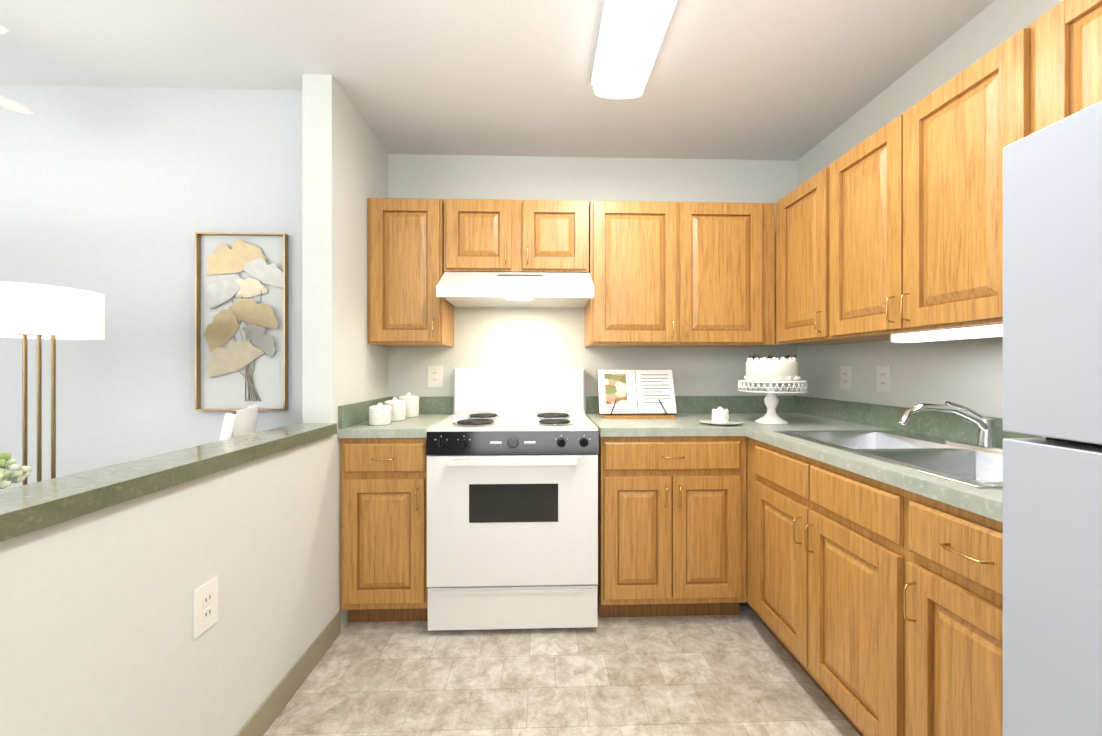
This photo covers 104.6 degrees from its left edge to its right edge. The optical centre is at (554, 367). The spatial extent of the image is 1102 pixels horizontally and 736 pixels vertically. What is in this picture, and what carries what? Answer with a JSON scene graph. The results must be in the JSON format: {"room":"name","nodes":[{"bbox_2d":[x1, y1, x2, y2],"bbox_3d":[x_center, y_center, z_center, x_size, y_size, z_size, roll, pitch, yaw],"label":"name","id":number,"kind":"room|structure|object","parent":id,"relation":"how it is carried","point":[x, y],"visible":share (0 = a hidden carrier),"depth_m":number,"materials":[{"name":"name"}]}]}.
{"room":"kitchen","nodes":[
{"label":"kitchen","id":0,"kind":"room"},
{"bbox_2d":[0,84,301,489],"bbox_3d":[-2.897,-0.040,1.935,3.610,2.450,0.100,0,0,-2],"label":"wall","id":1,"kind":"structure","parent":0,"point":[118,197],"depth_m":1.92,"materials":[{"name":"white paint"}]},
{"bbox_2d":[195,232,287,410],"bbox_3d":[-1.409,-0.207,1.918,0.392,0.795,0.030,0,0,-2],"label":"wall art","id":2,"kind":"object","parent":1,"relation":"attached to","point":[241,320],"visible":0.98,"depth_m":1.92,"materials":[{"name":"gold metal"}]},
{"bbox_2d":[0,74,387,735],"bbox_3d":[-0.978,-0.040,0.392,0.125,2.450,4.250,0,0,-2],"label":"wall","id":3,"kind":"structure","parent":0,"point":[96,623],"depth_m":1.21,"materials":[{"name":"white paint"}]},
{"bbox_2d":[0,423,336,541],"bbox_3d":[-0.968,0.261,0.052,0.172,0.045,3.570,0,0,-2],"label":"half wall cap","id":4,"kind":"object","parent":3,"relation":"on","point":[27,508],"visible":1,"depth_m":0.95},
{"bbox_2d":[193,576,217,638],"bbox_3d":[-0.936,0.640,1.144,0.008,0.125,0.080,0,0,-2],"label":"outlet","id":5,"kind":"object","parent":3,"relation":"attached to","point":[205,606],"visible":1,"depth_m":1.14,"materials":[{"name":"white plastic"}]},
{"bbox_2d":[236,611,340,735],"bbox_3d":[-0.901,1.136,0.089,0.008,0.100,3.638,0,0,-2],"label":"baseboard","id":6,"kind":"structure","parent":3,"relation":"attached to","point":[261,720],"depth_m":1.52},
{"bbox_2d":[0,0,994,160],"bbox_3d":[-1.502,-1.290,0.424,6.300,0.050,4.350,0,0,-2],"label":"ceiling","id":7,"kind":"structure","parent":0,"point":[792,80],"depth_m":1.76,"materials":[{"name":"paint"}]},
{"bbox_2d":[0,23,35,113],"bbox_3d":[-2.163,-1.105,1.164,1.063,0.320,1.069,0,0,-2],"label":"ceiling fan","id":8,"kind":"object","parent":7,"relation":"hanging from","point":[9,104],"visible":1,"depth_m":1.63,"materials":[{"name":"white"}]},
{"bbox_2d":[590,0,677,98],"bbox_3d":[0.297,-1.220,1.244,0.244,0.090,1.254,0,0,-2],"label":"ceiling light fixture","id":9,"kind":"object","parent":7,"relation":"attached to","point":[631,35],"visible":1,"depth_m":1.56,"materials":[{"name":"white plastic"}]},
{"bbox_2d":[263,602,859,735],"bbox_3d":[0.302,1.210,0.484,2.690,0.050,4.350,0,0,-2],"label":"floor","id":10,"kind":"structure","parent":0,"point":[742,673],"depth_m":1.59,"materials":[{"name":"tile"}]},
{"bbox_2d":[340,438,427,621],"bbox_3d":[-0.776,0.748,2.193,0.390,0.873,0.659,0,0,-2],"label":"base cabinet","id":11,"kind":"object","parent":10,"relation":"on","point":[383,529],"visible":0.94,"depth_m":1.90,"materials":[{"name":"brown wood"}]},
{"bbox_2d":[337,396,453,437],"bbox_3d":[-0.776,0.240,2.206,0.395,0.142,0.634,0,0,-2],"label":"countertop","id":12,"kind":"structure","parent":11,"relation":"on","point":[353,419],"depth_m":2.03,"materials":[{"name":"green stone"}]},
{"bbox_2d":[369,403,390,425],"bbox_3d":[-0.838,0.219,2.042,0.102,0.104,0.102,0,0,-2],"label":"canister","id":13,"kind":"object","parent":12,"relation":"on","point":[379,414],"visible":1,"depth_m":2.00,"materials":[{"name":"ceramic"}]},
{"bbox_2d":[384,397,405,420],"bbox_3d":[-0.829,0.211,2.208,0.108,0.118,0.108,0,0,-2],"label":"canister","id":14,"kind":"object","parent":12,"relation":"on","point":[398,410],"visible":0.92,"depth_m":2.17,"materials":[{"name":"ceramic"}]},
{"bbox_2d":[398,393,418,417],"bbox_3d":[-0.815,0.204,2.373,0.114,0.133,0.114,0,0,-2],"label":"canister","id":15,"kind":"object","parent":12,"relation":"on","point":[412,405],"visible":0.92,"depth_m":2.33,"materials":[{"name":"ceramic"}]},
{"bbox_2d":[426,368,598,630],"bbox_3d":[-0.194,0.592,2.171,0.758,1.185,0.685,0,0,-2],"label":"range","id":16,"kind":"object","parent":10,"relation":"on","point":[512,498],"visible":1,"depth_m":1.88,"materials":[{"name":"white metal"}]},
{"bbox_2d":[597,434,746,616],"bbox_3d":[0.540,0.748,2.236,0.676,0.873,0.659,0,0,-2],"label":"base cabinet","id":17,"kind":"object","parent":10,"relation":"on","point":[672,525],"visible":0.96,"depth_m":1.94,"materials":[{"name":"brown wood"}]},
{"bbox_2d":[586,396,736,436],"bbox_3d":[0.510,0.240,2.248,0.630,0.142,0.635,0,0,-2],"label":"countertop","id":18,"kind":"structure","parent":17,"relation":"on","point":[690,409],"depth_m":2.12,"materials":[{"name":"green stone"}]},
{"bbox_2d":[596,370,676,418],"bbox_3d":[0.451,0.140,2.345,0.430,0.260,0.150,0,0,-2],"label":"cookbook stand","id":19,"kind":"object","parent":18,"relation":"on","point":[636,394],"visible":1,"depth_m":2.34,"materials":[{"name":"white paper"}]},
{"bbox_2d":[747,437,1002,735],"bbox_3d":[1.187,0.749,1.369,0.659,0.873,1.220,0,0,-2],"label":"base cabinet","id":20,"kind":"object","parent":10,"relation":"on","point":[876,606],"visible":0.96,"depth_m":1.18,"materials":[{"name":"brown wood"}]},
{"bbox_2d":[717,396,1041,522],"bbox_3d":[1.176,0.305,1.674,0.663,0.272,1.827,0,0,-2],"label":"countertop","id":21,"kind":"structure","parent":20,"relation":"on","point":[916,455],"depth_m":1.54,"materials":[{"name":"green stone"}]},
{"bbox_2d":[699,419,741,425],"bbox_3d":[0.796,0.263,2.051,0.194,0.015,0.194,0,0,-2],"label":"plate","id":22,"kind":"object","parent":21,"relation":"on","point":[731,422],"visible":0.79,"depth_m":2.04,"materials":[{"name":"white ceramic"}]},
{"bbox_2d":[711,407,728,422],"bbox_3d":[0.796,0.224,2.051,0.081,0.076,0.081,0,0,-2],"label":"cake","id":23,"kind":"object","parent":22,"relation":"on","point":[720,414],"visible":1,"depth_m":2.02,"materials":[{"name":"white food"}]},
{"bbox_2d":[738,380,807,424],"bbox_3d":[1.065,0.165,2.095,0.308,0.210,0.308,0,0,-2],"label":"cake stand","id":24,"kind":"object","parent":21,"relation":"on","point":[771,416],"visible":1,"depth_m":2.06,"materials":[{"name":"white ceramic"}]},
{"bbox_2d":[744,354,800,380],"bbox_3d":[1.065,-0.002,2.095,0.246,0.124,0.246,0,0,-2],"label":"cake","id":25,"kind":"object","parent":24,"relation":"on","point":[774,369],"visible":1,"depth_m":2.00,"materials":[{"name":"white food"}]},
{"bbox_2d":[899,401,1002,452],"bbox_3d":[1.259,0.188,1.364,0.381,0.157,0.304,0,0,-2],"label":"faucet","id":26,"kind":"object","parent":21,"relation":"on","point":[987,437],"visible":0.79,"depth_m":1.38,"materials":[{"name":"silver metal"}]},
{"bbox_2d":[1003,101,1101,735],"bbox_3d":[1.112,0.398,0.358,0.750,1.575,0.755,0,0,-2],"label":"fridge","id":27,"kind":"object","parent":10,"relation":"on","point":[1052,397],"visible":1,"depth_m":0.65,"materials":[{"name":"white metal"}]},
{"bbox_2d":[388,154,796,414],"bbox_3d":[0.233,-0.040,2.608,2.690,2.450,0.100,0,0,-2],"label":"wall","id":28,"kind":"structure","parent":0,"point":[518,337],"depth_m":2.55,"materials":[{"name":"white paint"}]},
{"bbox_2d":[368,198,453,346],"bbox_3d":[-0.784,-0.505,2.346,0.384,0.760,0.355,0,0,-2],"label":"upper cabinet","id":29,"kind":"object","parent":28,"relation":"attached to","point":[407,307],"visible":0.9,"depth_m":2.20,"materials":[{"name":"brown wood"}]},
{"bbox_2d":[428,366,441,386],"bbox_3d":[-0.710,0.050,2.522,0.085,0.125,0.008,0,0,-2],"label":"outlet","id":30,"kind":"object","parent":28,"relation":"attached to","point":[434,376],"visible":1,"depth_m":2.52,"materials":[{"name":"white plastic"}]},
{"bbox_2d":[436,272,593,307],"bbox_3d":[-0.198,-0.424,2.300,0.762,0.163,0.484,0,0,-2],"label":"range hood","id":31,"kind":"object","parent":28,"relation":"attached to","point":[520,289],"visible":1,"depth_m":2.13,"materials":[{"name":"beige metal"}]},
{"bbox_2d":[444,199,588,272],"bbox_3d":[-0.205,-0.696,2.365,0.762,0.378,0.355,0,0,-2],"label":"upper cabinet","id":32,"kind":"object","parent":28,"relation":"attached to","point":[490,235],"visible":0.98,"depth_m":2.22,"materials":[{"name":"brown wood"}]},
{"bbox_2d":[584,201,774,346],"bbox_3d":[0.679,-0.505,2.394,0.993,0.760,0.355,0,0,-2],"label":"upper cabinet","id":33,"kind":"object","parent":28,"relation":"attached to","point":[682,274],"visible":1,"depth_m":2.25,"materials":[{"name":"brown wood"}]},
{"bbox_2d":[797,0,1062,417],"bbox_3d":[1.598,-0.040,0.476,0.100,2.450,4.250,0,0,-2],"label":"wall","id":34,"kind":"structure","parent":0,"point":[968,373],"depth_m":1.75,"materials":[{"name":"white paint"}]},
{"bbox_2d":[776,166,889,344],"bbox_3d":[1.317,-0.505,2.068,0.355,0.760,0.440,0,0,-2],"label":"upper cabinet","id":35,"kind":"object","parent":34,"relation":"attached to","point":[802,264],"visible":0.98,"depth_m":2.01,"materials":[{"name":"brown wood"}]},
{"bbox_2d":[840,366,851,389],"bbox_3d":[1.488,0.050,2.179,0.008,0.118,0.075,0,0,-2],"label":"outlet","id":36,"kind":"object","parent":34,"relation":"attached to","point":[845,377],"visible":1,"depth_m":2.17,"materials":[{"name":"white plastic"}]},
{"bbox_2d":[877,366,890,391],"bbox_3d":[1.496,0.050,1.939,0.008,0.118,0.075,0,0,-2],"label":"outlet","id":37,"kind":"object","parent":34,"relation":"attached to","point":[883,378],"visible":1,"depth_m":1.93,"materials":[{"name":"white plastic"}]},
{"bbox_2d":[829,21,1034,338],"bbox_3d":[1.337,-0.505,1.466,0.355,0.760,0.760,0,0,-2],"label":"upper cabinet","id":38,"kind":"object","parent":34,"relation":"attached to","point":[915,217],"visible":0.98,"depth_m":1.35,"materials":[{"name":"brown wood"}]},
{"bbox_2d":[890,323,1002,342],"bbox_3d":[1.274,-0.108,1.341,0.080,0.032,0.440,0,0,-2],"label":"under-cabinet light","id":39,"kind":"object","parent":38,"relation":"attached to","point":[985,331],"visible":0.64,"depth_m":1.33,"materials":[{"name":"white plastic"}]},
{"bbox_2d":[1035,0,1101,131],"bbox_3d":[1.355,-0.505,0.917,0.355,0.760,0.334,0,0,-2],"label":"upper cabinet","id":40,"kind":"object","parent":34,"relation":"attached to","point":[1068,57],"visible":0.33,"depth_m":1.01,"materials":[{"name":"brown wood"}]},
{"bbox_3d":[-2.837,1.211,0.096,3.610,0.050,3.780,0,0,-2],"label":"floor","id":41,"kind":"structure","parent":0,"visible":0},
{"bbox_2d":[0,281,104,484],"bbox_3d":[-1.735,0.461,1.433,0.304,1.448,0.304,0,0,-2],"label":"floor lamp","id":42,"kind":"object","parent":41,"relation":"on","point":[39,312],"visible":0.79,"depth_m":1.41,"materials":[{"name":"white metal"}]},
{"bbox_2d":[219,404,258,440],"bbox_3d":[-1.436,0.670,1.595,0.536,1.030,0.400,0,0,-24],"label":"chair","id":43,"kind":"object","parent":41,"relation":"on","point":[241,422],"visible":0.12,"depth_m":1.57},
{"bbox_3d":[-1.502,0.845,1.050,0.680,0.680,0.680,0,0,-2],"label":"side table","id":44,"kind":"object","parent":41,"relation":"on","visible":0},
{"bbox_2d":[0,452,31,488],"bbox_3d":[-1.522,0.350,1.050,0.325,0.310,0.325,0,0,-2],"label":"flowers","id":45,"kind":"object","parent":44,"relation":"on","point":[18,473],"visible":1,"depth_m":1.13,"materials":[{"name":"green plant"}]}
]}

